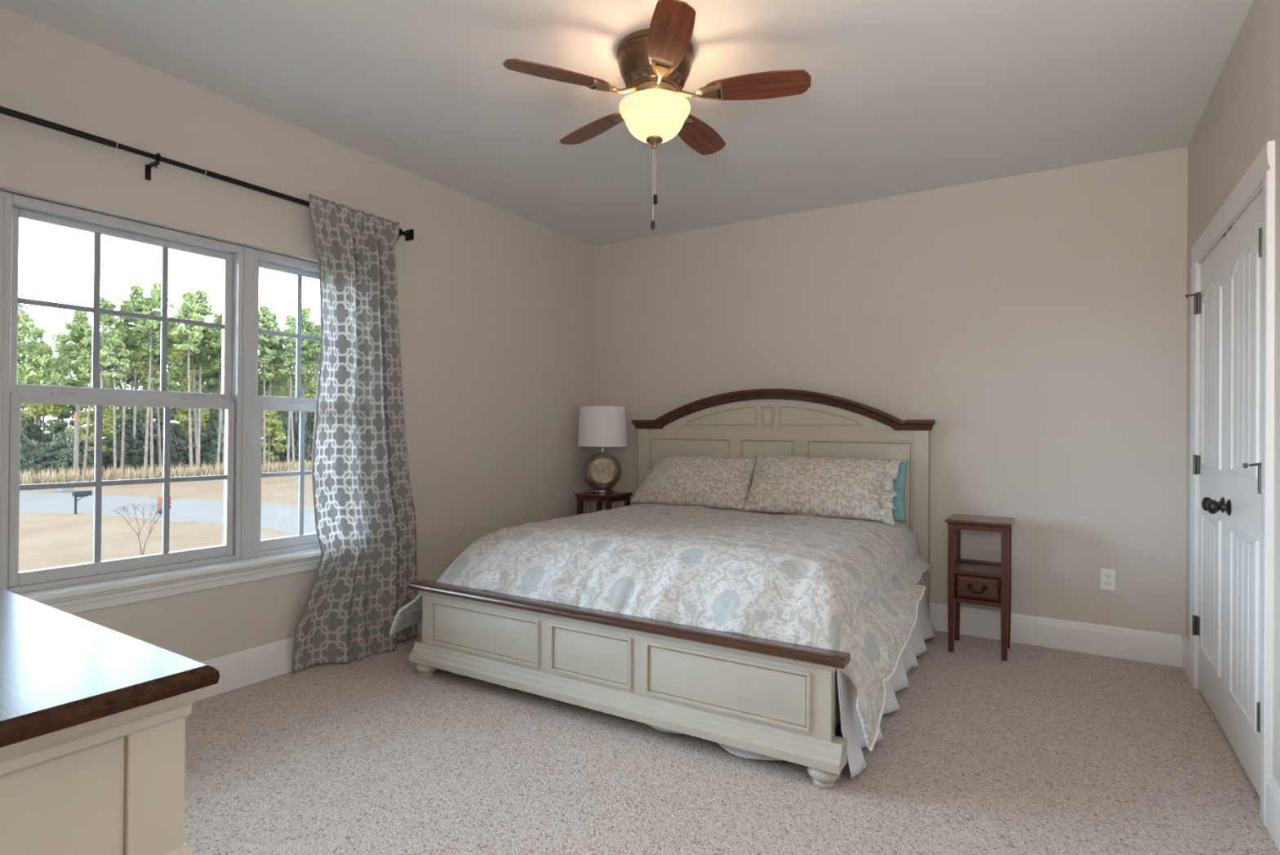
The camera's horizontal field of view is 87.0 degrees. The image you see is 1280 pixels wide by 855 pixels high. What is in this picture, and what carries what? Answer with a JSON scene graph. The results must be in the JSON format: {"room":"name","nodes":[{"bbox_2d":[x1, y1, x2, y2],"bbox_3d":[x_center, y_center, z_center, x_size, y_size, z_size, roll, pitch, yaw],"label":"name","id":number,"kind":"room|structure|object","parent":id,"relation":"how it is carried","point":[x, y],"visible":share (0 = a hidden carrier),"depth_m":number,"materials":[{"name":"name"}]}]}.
{"room":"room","nodes":[
{"label":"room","id":0,"kind":"room"},
{"bbox_2d":[0,6,594,662],"bbox_3d":[-1.649,-0.147,3.699,0.160,2.740,4.825,0,0,32],"label":"wall","id":1,"kind":"structure","parent":0,"point":[495,305],"depth_m":3.81,"materials":[{"name":"paint"}]},
{"bbox_2d":[0,191,244,594],"bbox_3d":[-2.168,-0.121,2.883,0.090,1.498,0.865,0,0,32],"label":"window","id":2,"kind":"structure","parent":1,"relation":"in","point":[230,398],"depth_m":2.79,"materials":[{"name":"white plastic"}]},
{"bbox_2d":[0,190,253,559],"bbox_3d":[-2.166,-0.121,2.881,0.095,1.498,2.090,0,0,32],"label":"trim","id":3,"kind":"structure","parent":1,"relation":"attached to","point":[248,268],"depth_m":3.23,"materials":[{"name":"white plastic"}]},
{"bbox_2d":[17,547,320,613],"bbox_3d":[-2.106,0.679,2.836,0.122,0.101,2.210,0,0,32],"label":"trim","id":4,"kind":"structure","parent":1,"relation":"attached to","point":[77,598],"depth_m":2.91,"materials":[{"name":"wood"}]},
{"bbox_2d":[0,106,413,240],"bbox_3d":[-2.025,-1.096,2.818,0.119,0.105,2.593,0,0,32],"label":"curtain rod","id":5,"kind":"object","parent":1,"relation":"attached to","point":[409,234],"visible":0.91,"depth_m":2.80,"materials":[{"name":"black metal"}]},
{"bbox_2d":[292,194,417,672],"bbox_3d":[-1.467,0.034,3.632,0.150,2.375,0.745,0,0,32],"label":"curtain","id":6,"kind":"object","parent":5,"relation":"hanging from","point":[365,515],"visible":0.95,"depth_m":3.58,"materials":[{"name":"fabric"}]},
{"bbox_2d":[250,248,320,557],"bbox_3d":[-1.772,-0.115,3.521,0.090,1.498,0.548,0,0,32],"label":"window","id":7,"kind":"structure","parent":1,"relation":"in","point":[264,260],"depth_m":3.40,"materials":[{"name":"white plastic"}]},
{"bbox_2d":[195,622,422,701],"bbox_3d":[-1.587,1.141,3.643,0.016,0.165,4.535,0,0,32],"label":"baseboard","id":8,"kind":"structure","parent":1,"relation":"attached to","point":[243,668],"depth_m":3.21,"materials":[{"name":"wood"}]},
{"bbox_2d":[0,0,1253,246],"bbox_3d":[-0.228,-1.641,1.355,5.632,0.250,7.835,0,0,32],"label":"ceiling","id":9,"kind":"structure","parent":0,"point":[902,97],"depth_m":2.96,"materials":[{"name":"paint"}]},
{"bbox_2d":[502,0,811,230],"bbox_3d":[0.079,-1.150,2.738,1.164,0.714,1.118,0,0,32],"label":"ceiling fan","id":10,"kind":"object","parent":9,"relation":"hanging from","point":[655,63],"visible":1,"depth_m":2.60,"materials":[{"name":"wood"}]},
{"bbox_2d":[184,630,1279,854],"bbox_3d":[0.057,1.292,2.626,4.204,0.120,4.825,0,0,32],"label":"floor","id":11,"kind":"structure","parent":0,"point":[1041,750],"depth_m":2.40,"materials":[{"name":"carpet"}]},
{"bbox_2d":[0,587,219,854],"bbox_3d":[-1.427,0.779,1.216,1.600,0.870,0.501,0,0,32],"label":"dresser","id":12,"kind":"object","parent":11,"relation":"on","point":[92,715],"visible":1,"depth_m":0.94,"materials":[{"name":"beige paint"}]},
{"bbox_2d":[574,491,632,515],"bbox_3d":[-0.281,0.872,5.171,0.326,0.740,0.322,0,0,32],"label":"table","id":13,"kind":"object","parent":11,"relation":"on","point":[608,498],"visible":0.35,"depth_m":5.11,"materials":[{"name":"brown wood"}]},
{"bbox_2d":[577,405,627,493],"bbox_3d":[-0.288,0.172,5.197,0.384,0.660,0.384,0,0,32],"label":"table lamp","id":14,"kind":"object","parent":13,"relation":"on","point":[602,426],"visible":1,"depth_m":5.09,"materials":[{"name":"fabric"}]},
{"bbox_2d":[408,388,935,787],"bbox_3d":[0.338,0.483,3.758,2.156,1.515,2.230,0,0,31],"label":"bed","id":15,"kind":"object","parent":11,"relation":"on","point":[780,700],"visible":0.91,"depth_m":2.90,"materials":[{"name":"beige paint"}]},
{"bbox_2d":[453,572,935,777],"bbox_3d":[0.328,1.035,3.745,2.208,0.389,2.082,0,0,31],"label":"bed skirt","id":16,"kind":"object","parent":15,"relation":"hanging from","point":[851,727],"visible":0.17,"depth_m":2.57,"materials":[{"name":"fabric"}]},
{"bbox_3d":[0.358,0.797,3.795,1.800,0.383,2.000,0,0,31],"label":"mattress","id":17,"kind":"object","parent":15,"relation":"on","visible":0},
{"bbox_2d":[389,502,930,751],"bbox_3d":[0.260,0.801,3.708,2.397,0.558,2.015,0,0,31],"label":"comforter","id":18,"kind":"object","parent":17,"relation":"on","point":[849,585],"visible":0.91,"depth_m":3.01,"materials":[{"name":"fabric"}]},
{"bbox_2d":[629,455,755,510],"bbox_3d":[0.377,0.372,4.711,0.907,0.345,0.303,0,0,29],"label":"pillow","id":19,"kind":"object","parent":18,"relation":"on","point":[710,482],"visible":0.94,"depth_m":4.59,"materials":[{"name":"fabric"}]},
{"bbox_2d":[742,455,903,525],"bbox_3d":[1.117,0.375,4.189,0.936,0.382,0.295,0,0,31],"label":"pillow","id":20,"kind":"object","parent":18,"relation":"on","point":[843,487],"visible":0.99,"depth_m":4.08,"materials":[{"name":"fabric"}]},
{"bbox_2d":[892,459,908,521],"bbox_3d":[1.368,0.382,4.261,0.603,0.372,0.144,0,0,29],"label":"pillow","id":21,"kind":"object","parent":18,"relation":"on","point":[898,513],"visible":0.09,"depth_m":4.11,"materials":[{"name":"teal fabric"}]},
{"bbox_2d":[945,513,1014,661],"bbox_3d":[1.917,0.883,3.806,0.326,0.740,0.322,0,0,32],"label":"table","id":22,"kind":"object","parent":11,"relation":"on","point":[980,582],"visible":1,"depth_m":3.72,"materials":[{"name":"brown wood"}]},
{"bbox_2d":[955,558,1000,577],"bbox_3d":[1.918,0.792,3.806,0.270,0.042,0.274,0,0,32],"label":"shelf","id":23,"kind":"object","parent":22,"relation":"attached to","point":[964,567],"depth_m":3.76,"materials":[{"name":"brown wood"}]},
{"bbox_2d":[591,146,1187,639],"bbox_3d":[1.301,-0.118,4.619,4.204,2.740,0.150,0,0,32],"label":"wall","id":24,"kind":"structure","parent":0,"point":[1039,319],"depth_m":4.04,"materials":[{"name":"paint"}]},
{"bbox_2d":[928,602,1182,667],"bbox_3d":[1.230,1.169,4.553,3.812,0.165,0.016,0,0,32],"label":"baseboard","id":25,"kind":"structure","parent":24,"relation":"attached to","point":[1151,646],"depth_m":3.80,"materials":[{"name":"wood"}]},
{"bbox_2d":[1100,568,1115,590],"bbox_3d":[2.582,0.839,3.722,0.071,0.116,0.008,0,0,32],"label":"wall outlet","id":26,"kind":"object","parent":24,"relation":"attached to","point":[1108,576],"visible":1,"depth_m":3.72,"materials":[{"name":"plastic"}]},
{"bbox_2d":[1185,0,1279,785],"bbox_3d":[1.705,-0.129,1.529,0.140,2.740,4.675,0,0,32],"label":"wall","id":27,"kind":"structure","parent":0,"point":[1241,114],"depth_m":2.44,"materials":[{"name":"paint"}]},
{"bbox_2d":[1185,231,1227,735],"bbox_3d":[2.514,0.227,2.994,0.104,2.032,0.630,0,0,32],"label":"door","id":28,"kind":"structure","parent":27,"relation":"in","point":[1211,301],"depth_m":2.94,"materials":[{"name":"white wood"}]},
{"bbox_2d":[1182,635,1279,852],"bbox_3d":[1.665,1.159,1.624,0.016,0.165,4.535,0,0,32],"label":"baseboard","id":29,"kind":"structure","parent":27,"relation":"attached to","point":[1272,793],"depth_m":2.06,"materials":[{"name":"wood"}]},
{"bbox_2d":[1189,140,1275,825],"bbox_3d":[2.393,0.180,2.697,0.119,2.145,1.440,0,0,32],"label":"trim","id":30,"kind":"structure","parent":27,"relation":"attached to","point":[1260,176],"depth_m":2.15,"materials":[{"name":"wood"}]},
{"bbox_2d":[1206,191,1262,795],"bbox_3d":[2.181,0.221,2.456,0.104,2.032,0.630,0,0,32],"label":"door","id":31,"kind":"structure","parent":27,"relation":"in","point":[1242,506],"depth_m":2.44,"materials":[{"name":"white wood"}]},
{"label":"outside","id":32,"kind":"structure","parent":0,"visible":0},
{"bbox_2d":[19,490,315,533],"bbox_3d":[-33.808,4.942,35.646,85.000,0.130,41.000,0,0,32],"label":"road","id":33,"kind":"structure","parent":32,"point":[273,517],"depth_m":40.63,"materials":[{"name":"asphalt"}]},
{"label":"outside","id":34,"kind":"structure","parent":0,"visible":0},
{"bbox_2d":[18,440,314,571],"bbox_3d":[-121.951,4.779,110.947,315.800,0.500,460.000,0,0,32],"label":"lawn","id":35,"kind":"structure","parent":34,"point":[50,540],"depth_m":32.88,"materials":[{"name":"plant"}]},
{"bbox_2d":[17,341,44,431],"bbox_3d":[-76.657,-3.017,82.097,6.692,15.586,7.972,1,0,-32],"label":"broadleaf tree","id":36,"kind":"object","parent":35,"relation":"on","point":[23,414],"visible":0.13,"depth_m":82.97,"materials":[{"name":"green plant"}]},
{"bbox_2d":[19,432,43,477],"bbox_3d":[-56.100,2.582,60.735,3.932,4.529,4.795,1,0,-34],"label":"evergreen shrub","id":37,"kind":"object","parent":35,"relation":"on","point":[24,464],"visible":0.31,"depth_m":60.94,"materials":[{"name":"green plant"}]},
{"bbox_2d":[20,422,61,476],"bbox_3d":[-59.590,2.160,66.325,5.660,5.370,4.642,0,0,14],"label":"evergreen shrub","id":38,"kind":"object","parent":35,"relation":"on","point":[33,432],"visible":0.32,"depth_m":66.06,"materials":[{"name":"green plant"}]},
{"bbox_2d":[18,326,64,423],"bbox_3d":[-71.149,-3.590,79.909,5.149,16.803,5.574,1,0,-6],"label":"pine tree","id":39,"kind":"object","parent":35,"relation":"on","point":[33,342],"visible":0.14,"depth_m":79.69,"materials":[{"name":"green plant"}]},
{"bbox_2d":[20,342,69,466],"bbox_3d":[-62.596,-2.016,70.959,5.535,13.704,5.111,1,0,-33],"label":"pine tree","id":40,"kind":"object","parent":35,"relation":"on","point":[54,408],"visible":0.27,"depth_m":70.50,"materials":[{"name":"green plant"}]},
{"bbox_2d":[20,339,75,443],"bbox_3d":[-80.775,-3.544,90.662,8.611,16.653,7.228,1,0,-36],"label":"broadleaf tree","id":41,"kind":"object","parent":35,"relation":"on","point":[70,415],"visible":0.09,"depth_m":91.74,"materials":[{"name":"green plant"}]},
{"bbox_2d":[17,296,80,404],"bbox_3d":[-58.853,-3.863,63.379,9.277,17.392,9.513,0,0,32],"label":"pine","id":42,"kind":"object","parent":35,"relation":"on","point":[29,331],"visible":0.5,"depth_m":63.55,"materials":[{"name":"green plant"}]},
{"bbox_2d":[35,328,85,433],"bbox_3d":[-85.378,-4.835,100.207,9.714,19.250,8.154,0,0,3],"label":"broadleaf tree","id":43,"kind":"object","parent":35,"relation":"on","point":[58,337],"visible":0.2,"depth_m":98.91,"materials":[{"name":"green plant"}]},
{"bbox_2d":[31,429,94,475],"bbox_3d":[-54.829,2.524,64.417,4.241,4.701,5.172,0,0,34],"label":"evergreen shrub","id":44,"kind":"object","parent":35,"relation":"on","point":[65,441],"visible":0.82,"depth_m":63.84,"materials":[{"name":"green plant"}]},
{"bbox_2d":[34,422,91,466],"bbox_3d":[-63.175,2.140,73.365,5.909,5.418,4.846,0,0,18],"label":"evergreen shrub","id":45,"kind":"object","parent":35,"relation":"on","point":[57,428],"visible":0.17,"depth_m":72.98,"materials":[{"name":"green plant"}]},
{"bbox_2d":[56,487,74,492],"bbox_3d":[-43.724,4.623,51.336,0.900,0.550,0.800,0,0,32],"label":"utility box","id":46,"kind":"object","parent":35,"relation":"on","point":[68,489],"visible":0.5,"depth_m":51.08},
{"bbox_2d":[52,311,89,411],"bbox_3d":[-73.629,-5.176,88.405,5.435,20.001,5.629,1,0,-45],"label":"pine tree","id":47,"kind":"object","parent":35,"relation":"on","point":[67,344],"visible":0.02,"depth_m":87.50,"materials":[{"name":"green plant"}]},
{"bbox_2d":[45,328,101,428],"bbox_3d":[-55.415,-2.421,66.856,4.579,14.600,4.957,0,0,7],"label":"pine tree","id":48,"kind":"object","parent":35,"relation":"on","point":[68,348],"visible":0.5,"depth_m":66.08,"materials":[{"name":"green plant"}]},
{"bbox_2d":[58,310,100,468],"bbox_3d":[-63.580,-4.395,77.208,4.617,18.501,4.458,1,0,-35],"label":"pine tree","id":49,"kind":"object","parent":35,"relation":"on","point":[81,317],"visible":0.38,"depth_m":76.38,"materials":[{"name":"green plant"}]},
{"bbox_2d":[71,489,92,514],"bbox_3d":[-32.016,4.286,38.718,0.280,1.300,0.840,0,0,32],"label":"mailbox","id":50,"kind":"object","parent":35,"relation":"on","point":[78,493],"visible":1,"depth_m":38.50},
{"bbox_2d":[72,411,93,473],"bbox_3d":[-50.425,1.742,61.373,0.507,6.305,1.973,0,0,32],"label":"trunk","id":51,"kind":"object","parent":35,"relation":"on","point":[76,446],"visible":0.83,"depth_m":60.64,"materials":[{"name":"plant"}]},
{"bbox_2d":[69,328,104,475],"bbox_3d":[-52.486,-2.329,64.411,3.107,14.441,3.094,0,0,35],"label":"slender pine","id":52,"kind":"object","parent":35,"relation":"on","point":[82,359],"visible":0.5,"depth_m":64.14,"materials":[{"name":"green plant"}]},
{"bbox_2d":[63,367,123,410],"bbox_3d":[-68.430,-3.366,84.380,5.734,16.435,6.210,1,0,-24],"label":"pine tree","id":53,"kind":"object","parent":35,"relation":"on","point":[104,381],"visible":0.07,"depth_m":83.89,"materials":[{"name":"green plant"}]},
{"bbox_2d":[64,404,128,471],"bbox_3d":[-57.118,0.610,71.105,5.422,8.546,5.113,1,0,-41],"label":"young pine","id":54,"kind":"object","parent":35,"relation":"on","point":[108,428],"visible":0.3,"depth_m":70.67,"materials":[{"name":"green plant"}]},
{"bbox_2d":[66,369,128,437],"bbox_3d":[-77.519,-3.445,96.088,9.096,16.560,7.636,1,0,-10],"label":"broadleaf tree","id":55,"kind":"object","parent":35,"relation":"on","point":[120,384],"visible":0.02,"depth_m":95.84,"materials":[{"name":"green plant"}]},
{"bbox_2d":[78,295,129,420],"bbox_3d":[-51.146,-3.818,64.488,4.181,17.433,4.331,0,0,-2],"label":"pine tree","id":56,"kind":"object","parent":35,"relation":"on","point":[105,318],"visible":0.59,"depth_m":63.80,"materials":[{"name":"green plant"}]},
{"bbox_2d":[80,417,128,469],"bbox_3d":[-61.652,1.748,77.746,6.550,6.271,5.372,0,0,10],"label":"evergreen shrub","id":57,"kind":"object","parent":35,"relation":"on","point":[117,428],"visible":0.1,"depth_m":77.59,"materials":[{"name":"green plant"}]},
{"bbox_2d":[91,300,125,467],"bbox_3d":[-58.074,-4.526,73.618,4.701,18.821,4.869,1,0,-13],"label":"pine tree","id":58,"kind":"object","parent":35,"relation":"on","point":[114,307],"visible":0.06,"depth_m":73.94,"materials":[{"name":"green plant"}]},
{"bbox_2d":[90,328,133,472],"bbox_3d":[-49.958,-2.187,63.672,2.665,14.192,3.009,0,0,23],"label":"slender pine","id":59,"kind":"object","parent":35,"relation":"on","point":[117,374],"visible":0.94,"depth_m":63.80,"materials":[{"name":"green plant"}]},
{"bbox_2d":[105,302,142,472],"bbox_3d":[-51.030,-3.733,66.691,3.479,17.296,3.494,0,0,24],"label":"slender pine","id":60,"kind":"object","parent":35,"relation":"on","point":[126,324],"visible":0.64,"depth_m":66.76,"materials":[{"name":"green plant"}]},
{"bbox_2d":[102,429,150,471],"bbox_3d":[-53.045,2.497,69.347,5.124,4.832,4.202,0,0,-1],"label":"evergreen shrub","id":61,"kind":"object","parent":35,"relation":"on","point":[127,453],"visible":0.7,"depth_m":68.98,"materials":[{"name":"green plant"}]},
{"bbox_2d":[102,357,163,430],"bbox_3d":[-61.074,-2.276,81.800,6.490,14.358,7.731,1,0,-42],"label":"broadleaf tree","id":62,"kind":"object","parent":35,"relation":"on","point":[131,374],"visible":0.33,"depth_m":80.65,"materials":[{"name":"green plant"}]},
{"bbox_2d":[103,422,163,471],"bbox_3d":[-56.097,2.133,75.220,4.961,5.567,6.050,0,0,20],"label":"evergreen shrub","id":63,"kind":"object","parent":35,"relation":"on","point":[140,428],"visible":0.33,"depth_m":74.79,"materials":[{"name":"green plant"}]},
{"bbox_2d":[113,282,155,470],"bbox_3d":[-52.971,-5.170,71.550,4.985,20.173,5.163,0,0,30],"label":"pine tree","id":64,"kind":"object","parent":35,"relation":"on","point":[137,291],"visible":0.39,"depth_m":70.91,"materials":[{"name":"green plant"}]},
{"bbox_2d":[111,502,162,554],"bbox_3d":[-19.536,3.964,26.541,1.381,2.049,2.012,0,0,32],"label":"bare sapling","id":65,"kind":"object","parent":35,"relation":"on","point":[160,504],"visible":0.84,"depth_m":26.42,"materials":[{"name":"plant"}]},
{"bbox_2d":[130,296,160,469],"bbox_3d":[-47.850,-3.990,65.578,2.981,17.852,3.506,1,0,-21],"label":"slender pine","id":66,"kind":"object","parent":35,"relation":"on","point":[151,303],"visible":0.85,"depth_m":65.69,"materials":[{"name":"green plant"}]},
{"bbox_2d":[121,321,183,471],"bbox_3d":[-49.980,-3.227,68.725,5.174,16.323,5.600,0,0,37],"label":"pine tree","id":67,"kind":"object","parent":35,"relation":"on","point":[144,380],"visible":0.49,"depth_m":68.63,"materials":[{"name":"green plant"}]},
{"bbox_2d":[135,309,177,467],"bbox_3d":[-49.813,-3.591,69.469,3.686,17.058,3.671,0,0,36],"label":"slender pine","id":68,"kind":"object","parent":35,"relation":"on","point":[157,362],"visible":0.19,"depth_m":69.42,"materials":[{"name":"green plant"}]},
{"bbox_2d":[137,280,182,469],"bbox_3d":[-55.685,-6.123,78.670,5.567,22.102,5.375,0,0,-1],"label":"pine tree","id":69,"kind":"object","parent":35,"relation":"on","point":[155,291],"visible":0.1,"depth_m":78.22,"materials":[{"name":"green plant"}]},
{"bbox_2d":[138,416,186,464],"bbox_3d":[-58.378,1.589,82.205,6.547,6.686,5.369,1,0,-13],"label":"evergreen shrub","id":70,"kind":"object","parent":35,"relation":"on","point":[155,418],"visible":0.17,"depth_m":81.48,"materials":[{"name":"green plant"}]},
{"bbox_2d":[157,496,171,526],"bbox_3d":[-23.829,4.221,33.799,0.440,1.520,0.544,0,0,32],"label":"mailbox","id":71,"kind":"object","parent":35,"relation":"on","point":[159,498],"visible":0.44,"depth_m":33.64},
{"bbox_2d":[19,457,312,484],"bbox_3d":[-43.897,4.232,69.624,5.805,1.500,48.445,0,0,32],"label":"grass","id":72,"kind":"structure","parent":35,"relation":"on","point":[71,477],"depth_m":62.75,"materials":[{"name":"plant"}]},
{"bbox_2d":[128,323,205,414],"bbox_3d":[-52.329,-3.579,75.198,6.230,17.043,6.746,0,0,11],"label":"pine tree","id":73,"kind":"object","parent":35,"relation":"on","point":[174,352],"visible":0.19,"depth_m":75.38,"materials":[{"name":"green plant"}]},
{"bbox_2d":[142,422,204,469],"bbox_3d":[-50.236,2.177,72.895,5.594,5.554,4.587,1,0,-15],"label":"evergreen shrub","id":74,"kind":"object","parent":35,"relation":"on","point":[177,439],"visible":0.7,"depth_m":72.24,"materials":[{"name":"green plant"}]},
{"bbox_2d":[167,289,206,468],"bbox_3d":[-46.039,-4.450,68.235,3.528,18.830,3.124,1,0,-27],"label":"slender pine","id":75,"kind":"object","parent":35,"relation":"on","point":[188,304],"visible":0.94,"depth_m":68.05,"materials":[{"name":"green plant"}]},
{"bbox_2d":[169,302,206,466],"bbox_3d":[-58.725,-5.753,86.767,6.011,21.388,5.803,1,0,-16],"label":"pine tree","id":76,"kind":"object","parent":35,"relation":"on","point":[204,317],"visible":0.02,"depth_m":87.14,"materials":[{"name":"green plant"}]},
{"bbox_2d":[153,346,224,466],"bbox_3d":[-54.554,-3.190,82.673,7.227,16.304,8.609,0,0,33],"label":"broadleaf tree","id":77,"kind":"object","parent":35,"relation":"on","point":[196,366],"visible":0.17,"depth_m":81.94,"materials":[{"name":"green plant"}]},
{"bbox_2d":[162,388,217,464],"bbox_3d":[-52.016,0.211,78.503,6.019,9.498,5.676,1,0,-43],"label":"young pine","id":78,"kind":"object","parent":35,"relation":"on","point":[185,413],"visible":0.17,"depth_m":78.17,"materials":[{"name":"green plant"}]},
{"bbox_2d":[162,352,217,424],"bbox_3d":[-62.345,-3.970,93.629,7.761,17.840,9.245,0,0,10],"label":"broadleaf tree","id":79,"kind":"object","parent":35,"relation":"on","point":[171,369],"visible":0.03,"depth_m":92.13,"materials":[{"name":"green plant"}]},
{"bbox_2d":[173,311,212,466],"bbox_3d":[-47.917,-3.934,72.432,3.811,17.804,3.827,1,0,-37],"label":"slender pine","id":80,"kind":"object","parent":35,"relation":"on","point":[182,340],"visible":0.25,"depth_m":72.31,"materials":[{"name":"green plant"}]},
{"bbox_2d":[170,359,217,423],"bbox_3d":[-65.712,-4.343,98.631,9.467,18.577,7.947,1,0,-9],"label":"broadleaf tree","id":81,"kind":"object","parent":35,"relation":"on","point":[211,387],"visible":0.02,"depth_m":99.20,"materials":[{"name":"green plant"}]},
{"bbox_2d":[178,287,222,468],"bbox_3d":[-47.084,-5.031,72.939,4.841,20.005,5.014,0,0,31],"label":"pine tree","id":82,"kind":"object","parent":35,"relation":"on","point":[204,309],"visible":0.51,"depth_m":72.36,"materials":[{"name":"green plant"}]},
{"bbox_2d":[184,419,224,469],"bbox_3d":[-48.475,2.059,76.823,4.915,5.856,5.993,0,0,36],"label":"evergreen shrub","id":83,"kind":"object","parent":35,"relation":"on","point":[210,453],"visible":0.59,"depth_m":75.87,"materials":[{"name":"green plant"}]},
{"bbox_2d":[191,309,222,459],"bbox_3d":[-50.166,-4.533,79.898,5.657,19.037,6.123,1,0,-10],"label":"pine tree","id":84,"kind":"object","parent":35,"relation":"on","point":[215,373],"visible":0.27,"depth_m":79.88,"materials":[{"name":"green plant"}]},
{"bbox_2d":[204,317,224,468],"bbox_3d":[-44.069,-3.373,70.941,3.146,16.732,3.553,1,0,-31],"label":"slender pine","id":85,"kind":"object","parent":35,"relation":"on","point":[217,336],"visible":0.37,"depth_m":70.93,"materials":[{"name":"green plant"}]},
{"bbox_2d":[204,319,224,466],"bbox_3d":[-47.242,-3.575,75.985,3.830,17.130,3.846,1,0,-20],"label":"slender pine","id":86,"kind":"object","parent":35,"relation":"on","point":[208,366],"visible":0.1,"depth_m":75.80,"materials":[{"name":"green plant"}]},
{"bbox_2d":[205,377,224,422],"bbox_3d":[-55.188,-2.828,91.533,8.800,15.652,7.388,0,0,6],"label":"broadleaf tree","id":87,"kind":"object","parent":35,"relation":"on","point":[215,382],"visible":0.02,"depth_m":89.03,"materials":[{"name":"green plant"}]},
{"bbox_2d":[257,310,278,382],"bbox_3d":[-44.012,-4.272,75.968,5.528,18.580,5.984,1,0,-25],"label":"pine tree","id":88,"kind":"object","parent":35,"relation":"on","point":[267,376],"visible":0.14,"depth_m":76.26,"materials":[{"name":"green plant"}]},
{"bbox_2d":[257,304,282,464],"bbox_3d":[-42.685,-4.505,77.096,3.128,19.077,3.533,0,0,0],"label":"slender pine","id":89,"kind":"object","parent":35,"relation":"on","point":[264,321],"visible":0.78,"depth_m":76.54,"materials":[{"name":"green plant"}]},
{"bbox_2d":[257,311,285,466],"bbox_3d":[-43.987,-4.437,80.581,4.056,18.953,4.039,1,0,-16],"label":"slender pine","id":90,"kind":"object","parent":35,"relation":"on","point":[273,314],"visible":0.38,"depth_m":80.30,"materials":[{"name":"green plant"}]},
{"bbox_2d":[261,394,287,462],"bbox_3d":[-44.567,0.546,80.513,5.112,8.971,5.420,1,0,-10],"label":"young pine","id":91,"kind":"object","parent":35,"relation":"on","point":[277,446],"visible":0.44,"depth_m":80.39,"materials":[{"name":"green plant"}]},
{"bbox_2d":[257,339,293,449],"bbox_3d":[-45.631,-3.966,83.302,5.579,18.010,6.039,0,0,2],"label":"pine tree","id":92,"kind":"object","parent":35,"relation":"on","point":[281,380],"visible":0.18,"depth_m":82.60,"materials":[{"name":"green plant"}]},
{"bbox_2d":[257,346,294,396],"bbox_3d":[-49.620,-4.057,89.912,6.739,18.181,6.223,1,0,-20],"label":"pine tree","id":93,"kind":"object","parent":35,"relation":"on","point":[272,364],"visible":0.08,"depth_m":90.01,"materials":[{"name":"green plant"}]},
{"bbox_2d":[261,417,291,463],"bbox_3d":[-47.852,1.793,88.223,6.422,6.508,5.267,1,0,-43],"label":"evergreen shrub","id":94,"kind":"object","parent":35,"relation":"on","point":[277,419],"visible":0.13,"depth_m":87.59,"materials":[{"name":"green plant"}]},
{"bbox_2d":[258,363,299,425],"bbox_3d":[-52.007,-2.581,95.156,8.447,15.244,7.091,0,0,34],"label":"broadleaf tree","id":95,"kind":"object","parent":35,"relation":"on","point":[281,417],"visible":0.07,"depth_m":94.30,"materials":[{"name":"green plant"}]},
{"bbox_2d":[270,313,311,462],"bbox_3d":[-41.807,-4.236,80.539,5.094,18.574,5.276,1,0,-36],"label":"pine tree","id":96,"kind":"object","parent":35,"relation":"on","point":[291,322],"visible":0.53,"depth_m":79.94,"materials":[{"name":"green plant"}]},
{"bbox_2d":[276,327,306,464],"bbox_3d":[-41.122,-3.352,79.265,3.533,16.815,3.129,0,0,34],"label":"slender pine","id":97,"kind":"object","parent":35,"relation":"on","point":[289,347],"visible":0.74,"depth_m":78.80,"materials":[{"name":"green plant"}]},
{"bbox_2d":[272,421,313,463],"bbox_3d":[-42.931,2.099,84.427,5.875,5.940,4.818,0,0,41],"label":"evergreen shrub","id":98,"kind":"object","parent":35,"relation":"on","point":[308,437],"visible":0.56,"depth_m":83.82,"materials":[{"name":"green plant"}]},
{"bbox_2d":[271,349,319,458],"bbox_3d":[-44.530,-3.915,87.776,6.248,17.961,6.766,0,0,14],"label":"pine tree","id":99,"kind":"object","parent":35,"relation":"on","point":[282,391],"visible":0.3,"depth_m":87.59,"materials":[{"name":"green plant"}]},
{"bbox_2d":[293,308,314,397],"bbox_3d":[-41.526,-4.810,82.792,3.932,19.760,3.915,1,0,-38],"label":"slender pine","id":100,"kind":"object","parent":35,"relation":"on","point":[305,313],"visible":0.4,"depth_m":82.76,"materials":[{"name":"green plant"}]},
{"bbox_2d":[293,367,319,426],"bbox_3d":[-48.462,-3.024,100.710,7.012,16.243,8.353,0,0,34],"label":"broadleaf tree","id":101,"kind":"object","parent":35,"relation":"on","point":[311,391],"visible":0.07,"depth_m":99.93,"materials":[{"name":"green plant"}]},
{"bbox_2d":[297,417,314,460],"bbox_3d":[-44.481,1.916,91.715,5.082,6.350,6.197,0,0,32],"label":"evergreen shrub","id":102,"kind":"object","parent":35,"relation":"on","point":[309,427],"visible":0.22,"depth_m":91.14,"materials":[{"name":"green plant"}]},
{"bbox_2d":[302,305,317,426],"bbox_3d":[-47.669,-6.162,95.157,5.410,22.467,5.603,0,0,31],"label":"pine tree","id":103,"kind":"object","parent":35,"relation":"on","point":[303,306],"visible":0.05,"depth_m":95.52,"materials":[{"name":"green plant"}]},
{"bbox_2d":[302,323,320,460],"bbox_3d":[-38.558,-3.731,80.744,3.456,17.631,3.060,0,0,33],"label":"slender pine","id":104,"kind":"object","parent":35,"relation":"on","point":[316,346],"visible":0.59,"depth_m":80.63,"materials":[{"name":"green plant"}]},
{"bbox_2d":[305,348,319,387],"bbox_3d":[-38.219,-3.779,83.213,5.599,17.757,5.357,0,0,13],"label":"pine tree","id":105,"kind":"object","parent":35,"relation":"on","point":[313,377],"visible":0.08,"depth_m":81.80,"materials":[{"name":"green plant"}]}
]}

